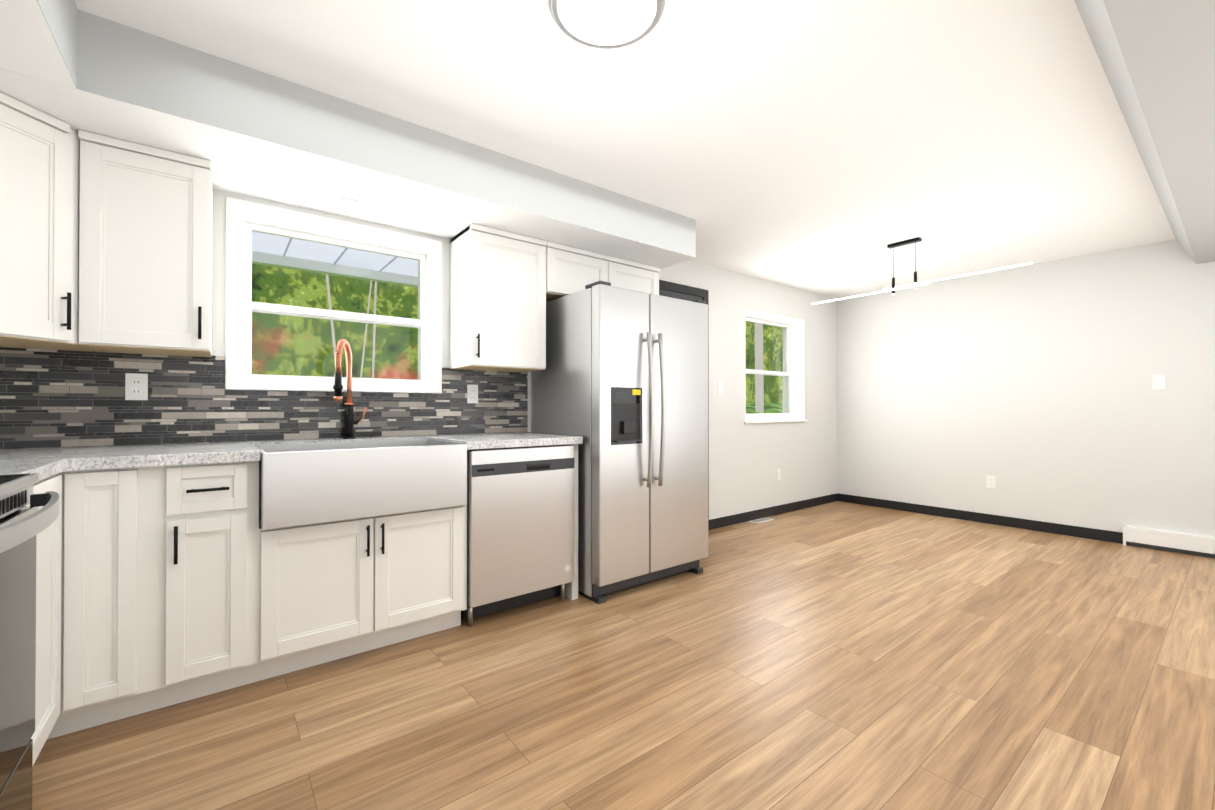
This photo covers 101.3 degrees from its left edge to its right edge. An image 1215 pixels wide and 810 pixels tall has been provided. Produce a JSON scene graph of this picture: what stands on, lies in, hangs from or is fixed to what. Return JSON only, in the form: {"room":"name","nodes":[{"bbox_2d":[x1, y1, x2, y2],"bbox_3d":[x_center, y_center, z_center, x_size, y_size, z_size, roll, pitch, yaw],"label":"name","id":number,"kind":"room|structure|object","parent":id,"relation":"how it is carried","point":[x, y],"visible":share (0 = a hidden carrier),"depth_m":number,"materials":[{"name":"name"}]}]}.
{"room":"kitchen","nodes":[
{"label":"kitchen","id":0,"kind":"room"},
{"bbox_2d":[0,0,77,88],"bbox_3d":[-1.343,-1.134,0.609,0.660,0.255,1.946,0,0,-38],"label":"soffit","id":1,"kind":"structure","parent":0,"point":[38,39],"depth_m":1.41,"materials":[{"name":"white paint"}]},
{"bbox_2d":[7,189,836,519],"bbox_3d":[-0.050,-0.072,3.833,6.970,2.340,0.260,0,0,-38],"label":"wall","id":2,"kind":"structure","parent":0,"point":[747,461],"depth_m":4.70,"materials":[{"name":"white paint"}]},
{"bbox_2d":[0,92,92,351],"bbox_3d":[-2.172,-0.610,1.632,0.607,0.777,0.607,0,0,-38],"label":"upper cabinet","id":3,"kind":"object","parent":2,"relation":"attached to","point":[39,225],"visible":0.96,"depth_m":1.70,"materials":[{"name":"white paint"}]},
{"bbox_2d":[78,130,211,356],"bbox_3d":[-1.859,-0.608,2.035,0.378,0.777,0.354,0,0,-38],"label":"upper cabinet","id":4,"kind":"object","parent":2,"relation":"attached to","point":[145,249],"visible":1,"depth_m":1.92,"materials":[{"name":"white paint"}]},
{"bbox_2d":[0,347,527,449],"bbox_3d":[-1.562,-0.026,2.482,2.617,0.399,0.010,0,0,-38],"label":"backsplash","id":5,"kind":"structure","parent":2,"relation":"attached to","point":[57,398],"depth_m":2.24,"materials":[{"name":"tile"}]},
{"bbox_2d":[125,373,147,399],"bbox_3d":[-2.008,-0.078,2.124,0.070,0.114,0.008,0,0,-38],"label":"outlet","id":6,"kind":"object","parent":5,"relation":"attached to","point":[136,386],"visible":1,"depth_m":2.12,"materials":[{"name":"white plastic"}]},
{"bbox_2d":[467,385,477,402],"bbox_3d":[-0.824,-0.067,3.045,0.070,0.114,0.008,0,0,-38],"label":"outlet","id":7,"kind":"object","parent":5,"relation":"attached to","point":[472,393],"visible":1,"depth_m":3.04,"materials":[{"name":"white plastic"}]},
{"bbox_2d":[225,197,441,393],"bbox_3d":[-1.454,-0.516,2.726,1.010,0.895,0.285,0,0,-38],"label":"window","id":8,"kind":"structure","parent":2,"relation":"in","point":[242,225],"depth_m":2.57,"materials":[{"name":"white"}]},
{"bbox_2d":[449,223,546,372],"bbox_3d":[-0.645,-0.602,2.979,0.478,0.777,0.354,0,0,-38],"label":"upper cabinet","id":9,"kind":"object","parent":2,"relation":"attached to","point":[497,300],"visible":1,"depth_m":2.86,"materials":[{"name":"white paint"}]},
{"bbox_2d":[546,241,659,301],"bbox_3d":[-0.091,-0.834,3.427,0.940,0.307,0.330,0,0,-38],"label":"upper cabinet","id":10,"kind":"object","parent":2,"relation":"attached to","point":[570,270],"visible":0.65,"depth_m":3.21,"materials":[{"name":"white paint"}]},
{"bbox_2d":[659,280,708,530],"bbox_3d":[0.570,0.044,4.088,0.858,2.110,0.097,0,0,-38],"label":"door frame","id":11,"kind":"structure","parent":2,"relation":"attached to","point":[676,291],"depth_m":4.24,"materials":[{"name":"black"}]},
{"bbox_2d":[717,381,722,393],"bbox_3d":[1.016,-0.159,4.492,0.070,0.114,0.008,0,0,-38],"label":"light switch","id":12,"kind":"object","parent":2,"relation":"attached to","point":[719,387],"visible":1,"depth_m":4.49,"materials":[{"name":"white plastic"}]},
{"bbox_2d":[709,493,837,529],"bbox_3d":[1.776,1.061,5.074,2.255,0.088,0.012,0,0,-38],"label":"baseboard","id":13,"kind":"structure","parent":2,"relation":"attached to","point":[720,522],"depth_m":4.93,"materials":[{"name":"black wood"}]},
{"bbox_2d":[744,308,806,423],"bbox_3d":[1.639,-0.369,5.134,1.070,1.092,0.281,0,0,-38],"label":"dining room window","id":14,"kind":"structure","parent":2,"relation":"in","point":[792,373],"depth_m":5.38,"materials":[{"name":"white"}]},
{"bbox_2d":[776,469,780,479],"bbox_3d":[1.734,0.705,5.046,0.070,0.114,0.008,0,0,-38],"label":"outlet","id":15,"kind":"object","parent":2,"relation":"attached to","point":[778,474],"visible":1,"depth_m":5.04,"materials":[{"name":"white plastic"}]},
{"bbox_2d":[32,501,1214,809],"bbox_3d":[1.133,1.119,2.307,6.970,0.060,4.110,0,0,-38],"label":"floor","id":16,"kind":"structure","parent":0,"point":[838,655],"depth_m":1.82,"materials":[{"name":"brown wood"}]},
{"bbox_2d":[0,473,58,809],"bbox_3d":[-1.389,0.614,0.734,0.748,0.930,0.760,0,0,-38],"label":"range oven","id":17,"kind":"object","parent":16,"relation":"on","point":[22,524],"visible":1,"depth_m":1.09,"materials":[{"name":"grey metal"}]},
{"bbox_2d":[27,470,86,766],"bbox_3d":[-1.809,0.646,1.214,0.674,0.872,0.507,0,0,-38],"label":"base cabinet","id":18,"kind":"object","parent":16,"relation":"on","point":[61,548],"depth_m":1.58,"materials":[{"name":"white paint"}]},
{"bbox_2d":[0,452,83,480],"bbox_3d":[-1.795,0.187,1.187,0.660,0.040,0.444,0,0,-38],"label":"countertop","id":19,"kind":"structure","parent":18,"relation":"on","point":[44,463],"depth_m":1.52,"materials":[{"name":"stone"}]},
{"bbox_2d":[0,432,582,470],"bbox_3d":[-1.367,0.193,2.230,2.617,0.040,0.645,0,0,-38],"label":"countertop","id":20,"kind":"structure","parent":18,"relation":"on","point":[133,456],"depth_m":1.92,"materials":[{"name":"stone"}]},
{"bbox_2d":[333,339,366,438],"bbox_3d":[-1.296,-0.078,2.510,0.184,0.503,0.233,0,0,-38],"label":"faucet","id":21,"kind":"object","parent":20,"relation":"on","point":[350,422],"visible":1,"depth_m":2.56,"materials":[{"name":"black metal"}]},
{"bbox_2d":[255,438,466,529],"bbox_3d":[-1.143,0.328,2.321,0.798,0.289,0.544,0,0,-38],"label":"farmhouse sink","id":22,"kind":"object","parent":20,"relation":"in","point":[301,484],"visible":0.96,"depth_m":2.08,"materials":[{"name":"silver metal"}]},
{"bbox_2d":[83,467,158,728],"bbox_3d":[-1.820,0.650,1.851,0.228,0.872,0.683,0,0,-38],"label":"base cabinet","id":23,"kind":"object","parent":16,"relation":"on","point":[123,504],"depth_m":1.66,"materials":[{"name":"white paint"}]},
{"bbox_2d":[155,461,282,709],"bbox_3d":[-1.606,0.651,2.059,0.364,0.872,0.616,0,0,-38],"label":"base cabinet","id":24,"kind":"object","parent":16,"relation":"on","point":[160,587],"depth_m":1.82,"materials":[{"name":"white paint"}]},
{"bbox_2d":[283,505,466,673],"bbox_3d":[-1.191,0.783,2.381,0.810,0.612,0.616,0,0,-38],"label":"base cabinet","id":25,"kind":"object","parent":16,"relation":"on","point":[353,586],"depth_m":2.14,"materials":[{"name":"white paint"}]},
{"bbox_2d":[461,445,573,625],"bbox_3d":[-0.609,0.657,2.818,0.601,0.868,0.628,0,0,-38],"label":"dishwasher","id":26,"kind":"object","parent":16,"relation":"on","point":[520,526],"visible":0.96,"depth_m":2.55,"materials":[{"name":"grey metal"}]},
{"bbox_2d":[531,281,707,603],"bbox_3d":[0.095,0.209,3.240,0.888,1.770,0.844,0,0,-38],"label":"refrigerator","id":27,"kind":"object","parent":16,"relation":"on","point":[619,384],"visible":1,"depth_m":2.90,"materials":[{"name":"silver metal"}]},
{"bbox_2d":[749,517,773,522],"bbox_3d":[1.468,1.100,4.750,0.260,0.006,0.105,0,0,-38],"label":"floor vent","id":28,"kind":"object","parent":16,"relation":"in","point":[761,520],"visible":1,"depth_m":4.74,"materials":[{"name":"white plastic"}]},
{"bbox_2d":[75,0,1175,298],"bbox_3d":[1.133,-1.301,2.321,6.970,0.100,4.110,0,0,-38],"label":"ceiling","id":29,"kind":"structure","parent":0,"point":[831,148],"depth_m":2.11,"materials":[{"name":"white paint"}]},
{"bbox_2d":[0,9,695,268],"bbox_3d":[-1.004,-1.123,2.519,3.542,0.255,0.652,0,0,-38],"label":"soffit","id":30,"kind":"object","parent":29,"relation":"attached to","point":[248,131],"depth_m":2.10,"materials":[{"name":"white paint"}]},
{"bbox_2d":[334,198,367,210],"bbox_3d":[-1.272,-0.990,2.469,0.150,0.009,0.150,0,0,-38],"label":"recessed light","id":31,"kind":"object","parent":30,"relation":"in","point":[350,204],"visible":0.98,"depth_m":2.45,"materials":[{"name":"white"}]},
{"bbox_2d":[549,0,664,48],"bbox_3d":[-0.002,-1.222,1.507,0.350,0.067,0.350,0,0,-38],"label":"flush-mount light","id":32,"kind":"object","parent":29,"relation":"attached to","point":[607,24],"visible":1,"depth_m":1.54,"materials":[{"name":"white glass"}]},
{"bbox_2d":[812,237,1031,304],"bbox_3d":[2.259,-1.046,3.779,0.048,0.392,1.490,0,0,-38],"label":"pendant light","id":33,"kind":"object","parent":29,"relation":"hanging from","point":[903,243],"visible":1,"depth_m":3.74,"materials":[{"name":"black metal"}]},
{"bbox_2d":[1074,0,1214,263],"bbox_3d":[1.719,-1.151,1.566,6.670,0.210,0.300,0,0,-38],"label":"beam","id":34,"kind":"structure","parent":29,"relation":"attached to","point":[1156,58],"depth_m":1.70,"materials":[{"name":"grey paint"}]},
{"bbox_2d":[837,239,1214,536],"bbox_3d":[3.904,-0.070,4.305,0.150,2.340,3.850,0,0,-38],"label":"wall","id":35,"kind":"structure","parent":0,"point":[1029,387],"depth_m":4.32,"materials":[{"name":"white paint"}]},
{"bbox_2d":[838,493,1122,543],"bbox_3d":[3.374,1.060,4.848,0.012,0.088,2.308,0,0,-38],"label":"baseboard","id":36,"kind":"structure","parent":35,"relation":"attached to","point":[1085,532],"depth_m":4.60,"materials":[{"name":"black wood"}]},
{"bbox_2d":[986,475,995,487],"bbox_3d":[3.556,0.712,4.619,0.008,0.114,0.070,0,0,-38],"label":"outlet","id":37,"kind":"object","parent":35,"relation":"attached to","point":[990,481],"visible":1,"depth_m":4.62,"materials":[{"name":"white plastic"}]},
{"bbox_2d":[1152,375,1165,389],"bbox_3d":[4.200,-0.173,3.795,0.008,0.114,0.070,0,0,-38],"label":"light switch","id":38,"kind":"object","parent":35,"relation":"attached to","point":[1158,382],"visible":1,"depth_m":3.79,"materials":[{"name":"white plastic"}]},
{"bbox_2d":[1123,525,1214,557],"bbox_3d":[4.486,1.020,3.377,0.064,0.150,1.380,0,0,-38],"label":"baseboard heater","id":39,"kind":"object","parent":35,"relation":"attached to","point":[1182,542],"visible":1,"depth_m":3.71,"materials":[{"name":"white metal"}]},
{"label":"outside","id":40,"kind":"structure","parent":0,"visible":0},
{"bbox_2d":[252,231,782,413],"bbox_3d":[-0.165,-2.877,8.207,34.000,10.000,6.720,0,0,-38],"label":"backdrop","id":41,"kind":"structure","parent":40,"point":[372,282],"depth_m":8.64,"materials":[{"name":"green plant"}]}
]}

